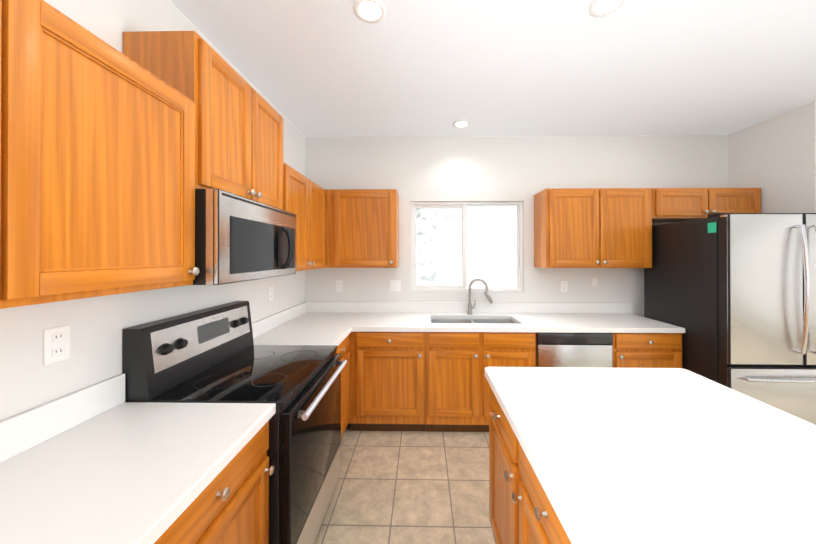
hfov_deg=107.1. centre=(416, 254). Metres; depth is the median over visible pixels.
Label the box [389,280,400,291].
light switch
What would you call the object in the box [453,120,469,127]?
recessed light
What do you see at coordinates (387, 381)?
base cabinet
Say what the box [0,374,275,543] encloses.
countertop
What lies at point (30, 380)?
wall
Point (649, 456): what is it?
island countertop
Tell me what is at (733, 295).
refrigerator
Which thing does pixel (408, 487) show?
floor
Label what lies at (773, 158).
wall
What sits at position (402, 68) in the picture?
ceiling
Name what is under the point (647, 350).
base cabinet
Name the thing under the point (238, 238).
microwave
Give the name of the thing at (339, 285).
electrical outlet
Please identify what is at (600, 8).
recessed light
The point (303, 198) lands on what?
upper cabinet
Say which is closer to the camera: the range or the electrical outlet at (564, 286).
the range
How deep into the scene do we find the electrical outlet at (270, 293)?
2.41 m
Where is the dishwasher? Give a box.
[536,332,612,367]
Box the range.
[123,301,346,543]
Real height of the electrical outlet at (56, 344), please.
0.115 m
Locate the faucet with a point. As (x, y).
(471, 307)
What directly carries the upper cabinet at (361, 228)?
attached to the wall at (524, 169)
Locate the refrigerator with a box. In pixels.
[644,213,815,424]
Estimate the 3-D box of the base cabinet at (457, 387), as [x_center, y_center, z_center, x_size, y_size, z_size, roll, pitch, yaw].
[0.536,1.079,2.782,0.914,0.874,0.659,0,0,1]
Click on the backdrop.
(476, 246)
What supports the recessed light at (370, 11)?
in the ceiling
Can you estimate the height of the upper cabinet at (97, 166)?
0.740 m
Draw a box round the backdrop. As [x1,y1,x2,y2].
[416,206,516,287]
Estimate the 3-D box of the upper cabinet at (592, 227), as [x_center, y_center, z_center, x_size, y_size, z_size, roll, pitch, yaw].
[1.689,-0.243,2.920,0.978,0.740,0.349,0,0,1]
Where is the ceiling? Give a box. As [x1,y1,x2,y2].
[169,0,815,137]
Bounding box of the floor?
[314,424,495,543]
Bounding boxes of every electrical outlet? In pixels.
[43,325,69,364]
[268,286,272,300]
[336,280,342,290]
[561,281,567,291]
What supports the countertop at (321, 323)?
on the base cabinet at (342, 348)
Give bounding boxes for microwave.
[193,189,295,284]
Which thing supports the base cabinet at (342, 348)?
on the floor
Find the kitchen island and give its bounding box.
[489,385,570,543]
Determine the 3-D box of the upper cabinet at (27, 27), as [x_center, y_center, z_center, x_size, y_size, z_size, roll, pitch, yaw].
[-1.057,-0.252,0.316,0.317,0.740,0.801,0,0,1]
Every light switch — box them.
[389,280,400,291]
[592,278,596,285]
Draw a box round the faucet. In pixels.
[467,279,492,314]
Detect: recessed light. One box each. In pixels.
[353,0,385,23]
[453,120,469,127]
[589,0,626,16]
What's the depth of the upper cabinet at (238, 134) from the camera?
1.36 m
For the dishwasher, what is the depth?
2.48 m
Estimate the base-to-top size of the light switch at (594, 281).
0.090 m
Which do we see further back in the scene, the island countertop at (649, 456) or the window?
the window
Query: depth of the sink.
2.98 m
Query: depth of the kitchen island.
1.12 m
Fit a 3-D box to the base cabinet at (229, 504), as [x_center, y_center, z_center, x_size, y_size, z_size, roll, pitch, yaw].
[-0.897,1.073,0.866,0.616,0.874,0.696,0,0,1]
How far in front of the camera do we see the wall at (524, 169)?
3.11 m
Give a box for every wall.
[0,0,304,420]
[305,135,727,316]
[728,100,815,212]
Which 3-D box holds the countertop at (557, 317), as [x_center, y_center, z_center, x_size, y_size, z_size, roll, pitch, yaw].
[0.508,0.566,2.793,3.358,0.149,0.641,0,0,1]
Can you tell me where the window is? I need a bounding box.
[411,202,522,291]
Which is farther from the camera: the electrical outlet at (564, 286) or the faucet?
the electrical outlet at (564, 286)
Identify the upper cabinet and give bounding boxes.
[0,0,55,308]
[52,9,199,301]
[123,31,282,209]
[283,162,324,270]
[325,189,398,267]
[534,188,651,267]
[652,188,760,221]
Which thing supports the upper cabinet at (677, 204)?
attached to the wall at (524, 169)
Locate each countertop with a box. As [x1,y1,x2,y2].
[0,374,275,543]
[252,310,351,346]
[286,302,684,332]
[485,367,815,543]
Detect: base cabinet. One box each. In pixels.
[154,421,274,543]
[336,335,348,437]
[348,332,425,431]
[426,332,535,431]
[612,333,681,367]
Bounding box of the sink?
[431,319,516,323]

